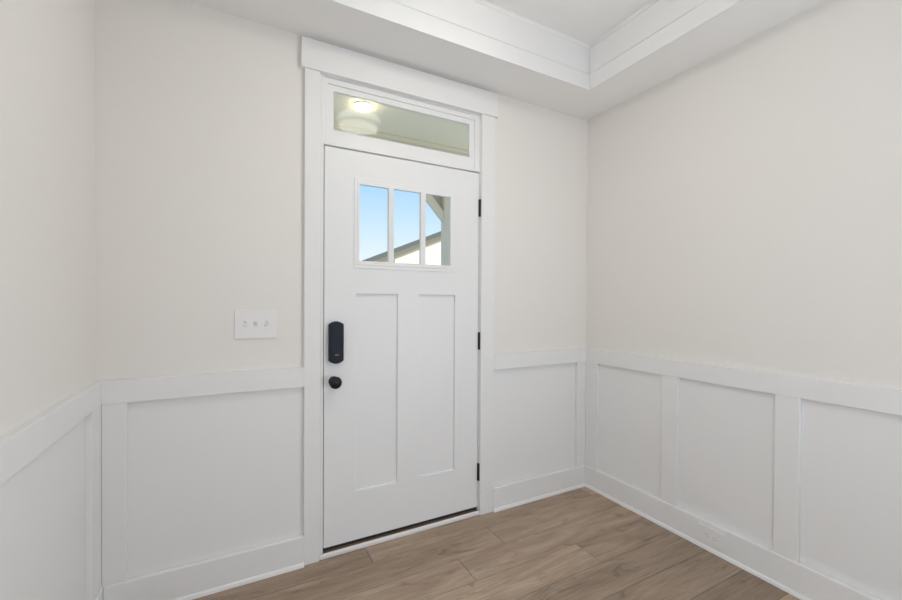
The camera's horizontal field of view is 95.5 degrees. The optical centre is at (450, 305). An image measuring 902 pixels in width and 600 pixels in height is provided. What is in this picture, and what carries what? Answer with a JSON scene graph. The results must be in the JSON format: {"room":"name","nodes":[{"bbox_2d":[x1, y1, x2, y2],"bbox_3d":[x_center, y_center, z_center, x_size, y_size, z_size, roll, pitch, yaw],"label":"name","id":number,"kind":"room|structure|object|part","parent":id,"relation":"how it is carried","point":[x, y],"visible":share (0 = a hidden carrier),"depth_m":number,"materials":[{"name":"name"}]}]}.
{"room":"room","nodes":[
{"label":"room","id":0,"kind":"room"},
{"bbox_2d":[0,0,95,436],"bbox_3d":[-0.290,-0.125,-0.593,0.120,3.150,5.000,0,1,-28],"label":"wall","id":1,"kind":"structure","parent":0,"point":[48,303],"depth_m":1.19,"materials":[{"name":"white paint"}]},
{"bbox_2d":[0,381,101,599],"bbox_3d":[-0.234,0.741,-0.553,0.026,0.828,5.000,0,1,-28],"label":"wainscot","id":2,"kind":"structure","parent":1,"relation":"attached to","point":[50,464],"depth_m":1.23,"materials":[{"name":"white paint"}]},
{"bbox_3d":[-0.242,0.788,-0.556,0.002,0.733,5.000,0,1,-28],"label":"panel","id":3,"kind":"part","parent":2,"relation":"part of","materials":[{"name":"white paint"}]},
{"bbox_3d":[-0.227,0.374,-0.565,0.026,0.095,4.978,0,1,-28],"label":"rail","id":4,"kind":"part","parent":2,"relation":"part of","materials":[{"name":"white paint"}]},
{"bbox_2d":[96,587,102,599],"bbox_3d":[-0.229,1.227,-0.544,0.036,0.146,5.000,0,1,-28],"label":"baseboard","id":5,"kind":"structure","parent":1,"relation":"attached to","point":[100,595],"depth_m":1.62,"materials":[{"name":"white paint"}]},
{"bbox_2d":[95,0,587,577],"bbox_3d":[-0.261,-0.150,2.341,2.953,3.150,0.140,0,1,-28],"label":"wall","id":6,"kind":"structure","parent":0,"point":[199,110],"depth_m":1.85,"materials":[{"name":"white paint"}]},
{"bbox_2d":[95,367,303,586],"bbox_3d":[-1.073,0.716,1.824,0.792,0.828,0.026,0,1,-28],"label":"wainscot","id":7,"kind":"structure","parent":6,"relation":"attached to","point":[195,467],"depth_m":1.80,"materials":[{"name":"white paint"}]},
{"bbox_3d":[-1.071,0.349,1.821,0.792,0.095,0.026,0,1,-28],"label":"rail","id":8,"kind":"part","parent":7,"relation":"part of","materials":[{"name":"white paint"}]},
{"bbox_2d":[234,310,275,338],"bbox_3d":[-0.909,0.087,1.905,0.175,0.135,0.019,0,1,-28],"label":"light switch","id":9,"kind":"object","parent":6,"relation":"attached to","point":[248,324],"visible":1,"depth_m":1.91,"materials":[{"name":"white plastic"}]},
{"bbox_2d":[103,465,584,599],"bbox_3d":[-0.226,1.203,2.276,2.661,0.146,0.036,0,1,-28],"label":"baseboard","id":10,"kind":"structure","parent":6,"relation":"attached to","point":[197,579],"depth_m":1.88,"materials":[{"name":"white paint"}]},
{"bbox_3d":[-1.054,1.266,1.816,0.766,0.019,0.010,0,1,-28],"label":"shoe molding","id":11,"kind":"part","parent":10,"relation":"part of","materials":[{"name":"white paint"}]},
{"bbox_3d":[0.608,1.267,2.710,0.779,0.019,0.010,0,1,-28],"label":"shoe molding","id":12,"kind":"part","parent":10,"relation":"part of","materials":[{"name":"white paint"}]},
{"bbox_2d":[301,36,497,564],"bbox_3d":[-0.266,-0.001,2.335,1.144,2.592,0.190,0,1,-28],"label":"door frame","id":13,"kind":"structure","parent":6,"relation":"attached to","point":[319,59],"depth_m":2.09,"materials":[{"name":"white paint"}]},
{"bbox_3d":[-0.688,0.061,2.024,0.074,2.430,0.026,0,1,-28],"label":"casing leg","id":14,"kind":"part","parent":13,"relation":"part of","materials":[{"name":"white paint"}]},
{"bbox_3d":[0.219,0.061,2.512,0.096,2.430,0.026,0,1,-28],"label":"casing leg","id":15,"kind":"part","parent":13,"relation":"part of","materials":[{"name":"white paint"}]},
{"bbox_2d":[324,76,478,172],"bbox_3d":[-0.265,-0.981,2.331,0.921,0.338,0.138,0,1,-28],"label":"window","id":16,"kind":"structure","parent":6,"relation":"in","point":[332,138],"depth_m":2.25,"materials":[{"name":"white paint"}]},
{"bbox_2d":[323,146,480,547],"bbox_3d":[-0.225,0.215,2.270,0.928,2.032,0.115,0,1,-28],"label":"door","id":17,"kind":"structure","parent":6,"relation":"in","point":[401,341],"depth_m":2.25,"materials":[{"name":"white paint"}]},
{"bbox_3d":[-0.580,0.387,2.052,0.062,0.062,0.058,0,1,-28],"label":"knob","id":18,"kind":"part","parent":17,"relation":"part of","materials":[{"name":"black metal"}]},
{"bbox_3d":[-0.238,-0.431,2.268,0.602,0.474,0.006,0,1,-28],"label":"glazing trim","id":19,"kind":"part","parent":17,"relation":"part of","materials":[{"name":"white paint"}]},
{"bbox_2d":[493,348,585,485],"bbox_3d":[0.612,0.717,2.731,0.805,0.828,0.026,0,1,-28],"label":"wainscot","id":20,"kind":"structure","parent":6,"relation":"attached to","point":[540,396],"depth_m":2.72,"materials":[{"name":"white paint"}]},
{"bbox_3d":[0.614,0.350,2.728,0.805,0.095,0.026,0,1,-28],"label":"rail","id":21,"kind":"part","parent":20,"relation":"part of","materials":[{"name":"white paint"}]},
{"bbox_2d":[334,93,467,149],"bbox_3d":[-0.716,-1.556,2.839,3.800,0.100,1.195,0,1,-28],"label":"ceiling","id":22,"kind":"structure","parent":0,"point":[381,118],"depth_m":3.39,"materials":[{"name":"beige paint"}]},
{"bbox_2d":[354,101,371,111],"bbox_3d":[-0.663,-1.491,3.086,0.133,0.034,0.133,0,1,-28],"label":"recessed light","id":23,"kind":"object","parent":22,"relation":"in","point":[362,106],"visible":1,"depth_m":3.05,"materials":[{"name":"beige paint"}]},
{"bbox_2d":[334,122,467,153],"bbox_3d":[-1.024,-1.562,3.412,3.800,0.101,0.083,0,1,-28],"label":"trim","id":24,"kind":"structure","parent":22,"relation":"attached to","point":[337,125],"depth_m":3.70,"materials":[{"name":"beige wood"}]},
{"bbox_2d":[193,487,799,599],"bbox_3d":[0.949,1.361,0.091,2.713,0.120,5.000,0,1,-28],"label":"floor","id":25,"kind":"structure","parent":0,"point":[580,543],"depth_m":2.01,"materials":[{"name":"brown wood"}]},
{"bbox_2d":[184,0,824,119],"bbox_3d":[0.964,-1.495,0.067,2.713,0.408,5.000,0,1,-28],"label":"ceiling","id":26,"kind":"structure","parent":0,"point":[586,21],"depth_m":2.12,"materials":[{"name":"white paint"}]},
{"bbox_2d":[326,0,743,90],"bbox_3d":[0.259,-1.429,1.376,2.087,0.262,1.414,0,1,-28],"label":"trim","id":27,"kind":"structure","parent":26,"relation":"attached to","point":[483,27],"depth_m":2.14,"materials":[{"name":"white paint"}]},
{"bbox_2d":[586,0,901,599],"bbox_3d":[2.204,-0.123,0.749,0.120,3.150,5.000,0,1,-28],"label":"wall","id":28,"kind":"structure","parent":0,"point":[744,207],"depth_m":1.94,"materials":[{"name":"white paint"}]},
{"bbox_2d":[698,523,724,550],"bbox_3d":[1.356,1.205,2.134,0.010,0.082,0.136,0,1,-28],"label":"wall outlet","id":29,"kind":"object","parent":28,"relation":"attached to","point":[715,538],"visible":1,"depth_m":2.13,"materials":[{"name":"white plastic"}]},
{"bbox_2d":[585,465,880,599],"bbox_3d":[2.128,1.229,0.724,0.036,0.146,5.000,0,1,-28],"label":"baseboard","id":30,"kind":"structure","parent":28,"relation":"attached to","point":[804,582],"depth_m":2.03,"materials":[{"name":"white paint"}]},
{"bbox_3d":[2.123,1.292,0.707,0.010,0.019,4.974,0,1,-28],"label":"shoe molding","id":31,"kind":"part","parent":30,"relation":"part of","materials":[{"name":"white paint"}]},
{"bbox_2d":[585,348,901,599],"bbox_3d":[2.139,0.742,0.724,0.026,0.828,5.000,0,1,-28],"label":"wainscot","id":32,"kind":"structure","parent":28,"relation":"attached to","point":[808,470],"depth_m":1.93,"materials":[{"name":"white paint"}]},
{"bbox_3d":[2.146,0.376,0.711,0.026,0.095,4.978,0,1,-28],"label":"rail","id":33,"kind":"part","parent":32,"relation":"part of","materials":[{"name":"white paint"}]},
{"bbox_3d":[-0.865,1.490,3.114,3.800,0.150,1.760,0,1,-28],"label":"floor","id":34,"kind":"structure","parent":0,"visible":0},
{"bbox_2d":[334,127,467,264],"bbox_3d":[-1.096,-0.102,3.545,3.800,3.025,0.190,0,1,-28],"label":"porch post","id":35,"kind":"object","parent":34,"relation":"on","point":[439,205],"visible":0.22,"depth_m":3.99,"materials":[{"name":"beige paint"}]},
{"bbox_3d":[-0.028,0.127,4.054,0.135,2.570,0.070,0,1,-28],"label":"post","id":36,"kind":"part","parent":35,"relation":"part of","materials":[{"name":"beige paint"}]},
{"label":"outside","id":37,"kind":"structure","parent":0,"visible":0},
{"bbox_3d":[-20.717,1.144,60.486,140.000,0.250,118.100,0,1,-28],"label":"ground","id":38,"kind":"structure","parent":37,"visible":0},
{"bbox_2d":[362,231,440,264],"bbox_3d":[1.609,-1.637,22.158,15.900,6.202,9.300,0,1,-28],"label":"neighbor house","id":39,"kind":"structure","parent":38,"relation":"on","point":[407,253],"depth_m":15.62,"materials":[{"name":"beige"}]}
]}

